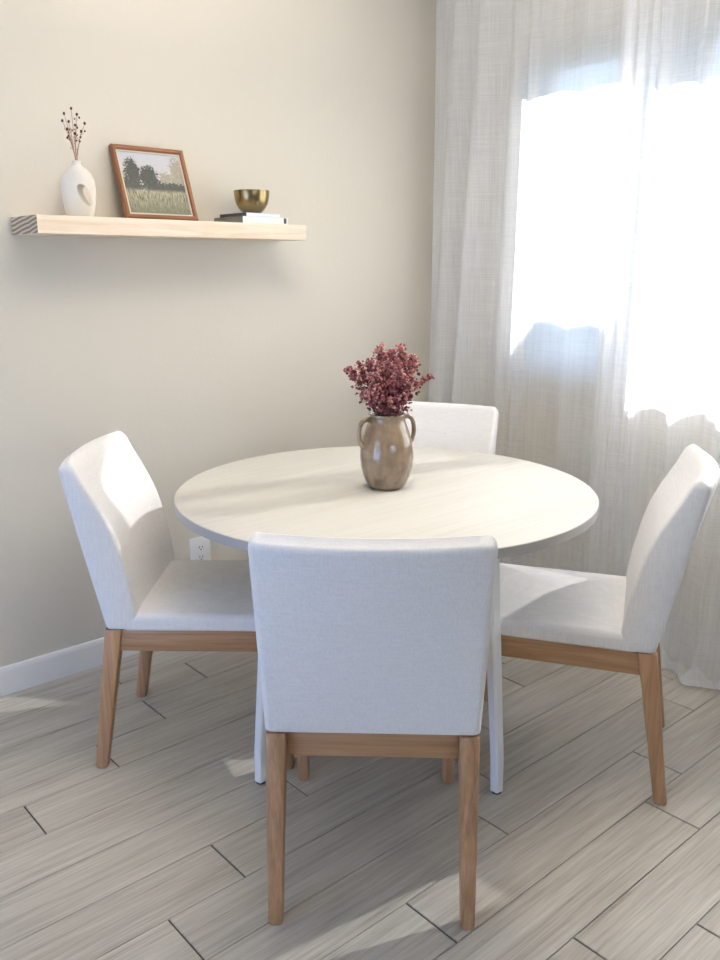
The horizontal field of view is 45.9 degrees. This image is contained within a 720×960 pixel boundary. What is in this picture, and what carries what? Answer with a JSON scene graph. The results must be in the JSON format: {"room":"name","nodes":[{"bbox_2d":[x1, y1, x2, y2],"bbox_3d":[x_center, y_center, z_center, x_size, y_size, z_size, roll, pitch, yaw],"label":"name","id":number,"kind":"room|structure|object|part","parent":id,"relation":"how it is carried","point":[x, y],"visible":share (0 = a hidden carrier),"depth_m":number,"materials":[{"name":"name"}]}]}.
{"room":"dining room","nodes":[
{"label":"dining room","id":0,"kind":"room"},
{"bbox_2d":[0,0,435,666],"bbox_3d":[-1.493,-0.431,2.346,4.980,2.440,0.140,-12,18,-40],"label":"wall","id":1,"kind":"structure","parent":0,"point":[206,355],"depth_m":2.99,"materials":[{"name":"paint"}]},
{"bbox_2d":[0,637,138,696],"bbox_3d":[-1.442,0.720,2.574,4.700,0.096,0.014,-12,18,-40],"label":"baseboard","id":2,"kind":"structure","parent":1,"relation":"attached to","point":[38,670],"depth_m":2.90,"materials":[{"name":"white paint"}]},
{"bbox_2d":[11,214,305,240],"bbox_3d":[-0.622,-0.825,2.801,0.967,0.052,0.202,-12,18,-40],"label":"floating shelf","id":3,"kind":"object","parent":1,"relation":"attached to","point":[37,224],"visible":1,"depth_m":2.67,"materials":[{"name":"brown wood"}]},
{"bbox_2d":[61,160,95,216],"bbox_3d":[-0.852,-0.880,2.574,0.104,0.164,0.061,1,14,5],"label":"bud vase","id":4,"kind":"object","parent":3,"relation":"on","point":[73,181],"visible":0.87,"depth_m":2.56,"materials":[{"name":"beige ceramic"}]},
{"bbox_2d":[61,107,85,159],"bbox_3d":[-0.854,-1.023,2.536,0.071,0.170,0.027,-1,14,-5],"label":"bunch","id":5,"kind":"object","parent":4,"relation":"on","point":[69,130],"visible":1,"depth_m":2.54,"materials":[{"name":"brown plant"}]},
{"bbox_2d":[108,143,198,220],"bbox_3d":[-0.672,-0.969,2.782,0.258,0.235,0.104,-12,18,-40],"label":"framed painting","id":6,"kind":"object","parent":3,"relation":"on","point":[152,183],"visible":0.96,"depth_m":2.78},
{"bbox_3d":[-0.763,-0.950,2.704,0.014,0.244,0.021,-12,-2,-40],"label":"frame rail","id":7,"kind":"part","parent":6,"relation":"part of","materials":[{"name":"brown wood"}]},
{"bbox_3d":[-0.698,-1.081,2.785,0.258,0.014,0.021,-12,-2,-40],"label":"frame rail","id":8,"kind":"part","parent":6,"relation":"part of","materials":[{"name":"brown wood"}]},
{"bbox_3d":[-0.645,-0.857,2.778,0.258,0.014,0.021,-12,-2,-40],"label":"frame rail","id":9,"kind":"part","parent":6,"relation":"part of","materials":[{"name":"brown wood"}]},
{"bbox_3d":[-0.580,-0.988,2.860,0.014,0.244,0.021,-12,-2,-40],"label":"frame rail","id":10,"kind":"part","parent":6,"relation":"part of","materials":[{"name":"brown wood"}]},
{"bbox_2d":[214,216,287,223],"bbox_3d":[-0.383,-0.911,2.995,0.192,0.022,0.182,-12,18,-40],"label":"book","id":11,"kind":"object","parent":3,"relation":"on","point":[241,219],"visible":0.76,"depth_m":2.93,"materials":[{"name":"paper"}]},
{"bbox_2d":[220,212,280,217],"bbox_3d":[-0.386,-0.928,2.989,0.145,0.012,0.165,-12,18,-40],"label":"book","id":12,"kind":"object","parent":11,"relation":"on","point":[245,213],"visible":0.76,"depth_m":2.93,"materials":[{"name":"white paper"}]},
{"bbox_2d":[234,189,268,212],"bbox_3d":[-0.378,-0.969,2.968,0.124,0.078,0.124,-12,18,-40],"label":"brass bowl","id":13,"kind":"object","parent":12,"relation":"on","point":[247,200],"visible":0.85,"depth_m":2.92,"materials":[{"name":"gold metal"}]},
{"bbox_2d":[189,536,210,559],"bbox_3d":[-0.605,0.275,3.224,0.088,0.125,0.008,-12,18,-40],"label":"wall outlet","id":14,"kind":"object","parent":1,"relation":"attached to","point":[200,549],"visible":0.8,"depth_m":3.22,"materials":[{"name":"white plastic"}]},
{"bbox_2d":[197,544,203,550],"bbox_3d":[-0.603,0.256,3.218,0.029,0.028,0.002,-12,18,-40],"label":"receptacle","id":15,"kind":"object","parent":14,"relation":"attached to","point":[200,547],"depth_m":3.22,"materials":[{"name":"white plastic"}]},
{"bbox_2d":[198,554,204,559],"bbox_3d":[-0.603,0.294,3.227,0.029,0.028,0.002,-12,18,-40],"label":"receptacle","id":16,"kind":"object","parent":14,"relation":"attached to","point":[200,556],"depth_m":3.23,"materials":[{"name":"white plastic"}]},
{"bbox_2d":[0,651,719,959],"bbox_3d":[0.568,1.379,0.381,4.980,0.120,6.384,-12,18,-40],"label":"floor","id":17,"kind":"structure","parent":0,"point":[159,852],"depth_m":2.12,"materials":[{"name":"grey wood"}]},
{"bbox_2d":[58,431,293,768],"bbox_3d":[-0.488,0.332,2.499,0.630,0.885,0.471,0,14,1],"label":"dining chair","id":18,"kind":"object","parent":17,"relation":"on","point":[149,600],"visible":0.91,"depth_m":2.32,"materials":[{"name":"fabric"}]},
{"bbox_3d":[-0.695,0.605,2.362,0.102,0.422,0.043,0,14,1],"label":"leg","id":19,"kind":"part","parent":18,"relation":"part of","materials":[{"name":"brown wood"}]},
{"bbox_3d":[-0.698,0.125,2.452,0.212,0.461,0.471,0,14,1],"label":"backrest","id":20,"kind":"part","parent":18,"relation":"part of","materials":[{"name":"fabric"}]},
{"bbox_3d":[-0.686,0.506,2.756,0.102,0.422,0.043,0,14,1],"label":"leg","id":21,"kind":"part","parent":18,"relation":"part of","materials":[{"name":"brown wood"}]},
{"bbox_3d":[-0.443,0.434,2.313,0.426,0.062,0.022,0,14,1],"label":"rail","id":22,"kind":"part","parent":18,"relation":"part of","materials":[{"name":"brown wood"}]},
{"bbox_3d":[-0.412,0.320,2.495,0.477,0.069,0.453,0,14,1],"label":"seat","id":23,"kind":"part","parent":18,"relation":"part of","materials":[{"name":"fabric"}]},
{"bbox_3d":[-0.211,0.608,2.356,0.048,0.420,0.042,0,14,1],"label":"leg","id":24,"kind":"part","parent":18,"relation":"part of","materials":[{"name":"brown wood"}]},
{"bbox_2d":[248,532,497,929],"bbox_3d":[0.032,0.468,1.956,0.471,0.885,0.630,0,14,2],"label":"dining chair","id":25,"kind":"object","parent":17,"relation":"on","point":[367,647],"visible":1,"depth_m":1.68,"materials":[{"name":"fabric"}]},
{"bbox_3d":[-0.178,0.739,1.823,0.043,0.422,0.102,0,14,2],"label":"leg","id":26,"kind":"part","parent":25,"relation":"part of","materials":[{"name":"brown wood"}]},
{"bbox_3d":[-0.158,0.624,2.292,0.042,0.420,0.048,0,14,2],"label":"leg","id":27,"kind":"part","parent":25,"relation":"part of","materials":[{"name":"brown wood"}]},
{"bbox_3d":[0.027,0.558,1.808,0.362,0.058,0.022,0,14,2],"label":"rail","id":28,"kind":"part","parent":25,"relation":"part of","materials":[{"name":"brown wood"}]},
{"bbox_3d":[0.025,0.312,1.702,0.471,0.461,0.212,0,14,2],"label":"backrest","id":29,"kind":"part","parent":25,"relation":"part of","materials":[{"name":"fabric"}]},
{"bbox_3d":[0.242,0.627,2.279,0.042,0.420,0.048,0,14,2],"label":"leg","id":30,"kind":"part","parent":25,"relation":"part of","materials":[{"name":"brown wood"}]},
{"bbox_3d":[0.228,0.742,1.810,0.043,0.422,0.102,0,14,2],"label":"leg","id":31,"kind":"part","parent":25,"relation":"part of","materials":[{"name":"brown wood"}]},
{"bbox_2d":[174,446,598,794],"bbox_3d":[0.073,0.386,2.563,1.201,0.750,1.201,-12,18,-40],"label":"dining table","id":32,"kind":"object","parent":17,"relation":"on","point":[526,506],"visible":0.83,"depth_m":2.30,"materials":[{"name":"white wood"}]},
{"bbox_3d":[-0.249,0.471,2.268,0.092,0.712,0.036,-12,18,-40],"label":"leg","id":33,"kind":"part","parent":32,"relation":"part of","materials":[{"name":"white wood"}]},
{"bbox_2d":[357,411,415,490],"bbox_3d":[0.077,-0.085,2.455,0.156,0.216,0.156,3,14,10],"label":"ceramic vase","id":34,"kind":"object","parent":32,"relation":"on","point":[386,446],"visible":0.94,"depth_m":2.40,"materials":[{"name":"brown ceramic"}]},
{"bbox_3d":[0.015,-0.131,2.410,0.053,0.096,0.017,-7,16,-27],"label":"handle","id":35,"kind":"part","parent":34,"relation":"part of","materials":[{"name":"beige ceramic"}]},
{"bbox_2d":[343,342,434,416],"bbox_3d":[0.082,-0.196,2.422,0.260,0.389,0.149,0,14,2],"label":"flower bouquet","id":36,"kind":"object","parent":34,"relation":"in","point":[392,400],"visible":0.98,"depth_m":2.38,"materials":[{"name":"plant"}]},
{"bbox_3d":[0.139,-0.147,2.474,0.053,0.096,0.017,-7,16,-27],"label":"handle","id":37,"kind":"part","parent":34,"relation":"part of","materials":[{"name":"beige ceramic"}]},
{"bbox_3d":[0.349,0.481,2.226,0.036,0.712,0.092,-12,18,-40],"label":"leg","id":38,"kind":"part","parent":32,"relation":"part of","materials":[{"name":"white wood"}]},
{"bbox_2d":[372,401,498,453],"bbox_3d":[0.192,0.208,2.995,0.471,0.885,0.630,5,15,18],"label":"dining chair","id":39,"kind":"object","parent":17,"relation":"on","point":[466,427],"visible":0.18,"depth_m":3.09,"materials":[{"name":"fabric"}]},
{"bbox_2d":[484,444,719,805],"bbox_3d":[0.633,0.357,2.401,0.630,0.885,0.471,5,15,18],"label":"dining chair","id":40,"kind":"object","parent":17,"relation":"on","point":[615,623],"visible":0.91,"depth_m":2.21,"materials":[{"name":"fabric"}]},
{"bbox_3d":[0.429,0.515,2.728,0.048,0.420,0.042,5,15,18],"label":"leg","id":41,"kind":"part","parent":40,"relation":"part of","materials":[{"name":"brown wood"}]},
{"bbox_3d":[0.560,0.338,2.421,0.477,0.069,0.453,5,15,18],"label":"seat","id":42,"kind":"part","parent":40,"relation":"part of","materials":[{"name":"fabric"}]},
{"bbox_3d":[0.521,0.452,2.241,0.426,0.062,0.022,5,15,18],"label":"rail","id":43,"kind":"part","parent":40,"relation":"part of","materials":[{"name":"brown wood"}]},
{"bbox_3d":[0.760,0.643,2.208,0.102,0.422,0.043,5,15,18],"label":"leg","id":44,"kind":"part","parent":40,"relation":"part of","materials":[{"name":"brown wood"}]},
{"bbox_3d":[0.889,0.550,2.582,0.102,0.422,0.043,5,15,18],"label":"leg","id":45,"kind":"part","parent":40,"relation":"part of","materials":[{"name":"brown wood"}]},
{"bbox_3d":[0.831,0.167,2.285,0.212,0.461,0.471,5,15,18],"label":"backrest","id":46,"kind":"part","parent":40,"relation":"part of","materials":[{"name":"fabric"}]},
{"bbox_3d":[0.568,-1.105,-0.239,4.980,0.120,6.384,-12,18,-40],"label":"ceiling","id":47,"kind":"structure","parent":0,"visible":0},
{"bbox_2d":[428,0,623,571],"bbox_3d":[0.620,-0.662,3.297,0.175,2.421,1.076,-11,18,-38],"label":"curtain","id":48,"kind":"object","parent":47,"relation":"hanging from","point":[526,90],"visible":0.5,"depth_m":3.29,"materials":[{"name":"fabric"}]},
{"bbox_2d":[584,0,719,689],"bbox_3d":[1.292,-0.442,2.413,0.187,2.421,1.476,-12,18,-40],"label":"curtain","id":49,"kind":"object","parent":47,"relation":"hanging from","point":[658,384],"visible":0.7,"depth_m":2.81,"materials":[{"name":"fabric"}]}
]}

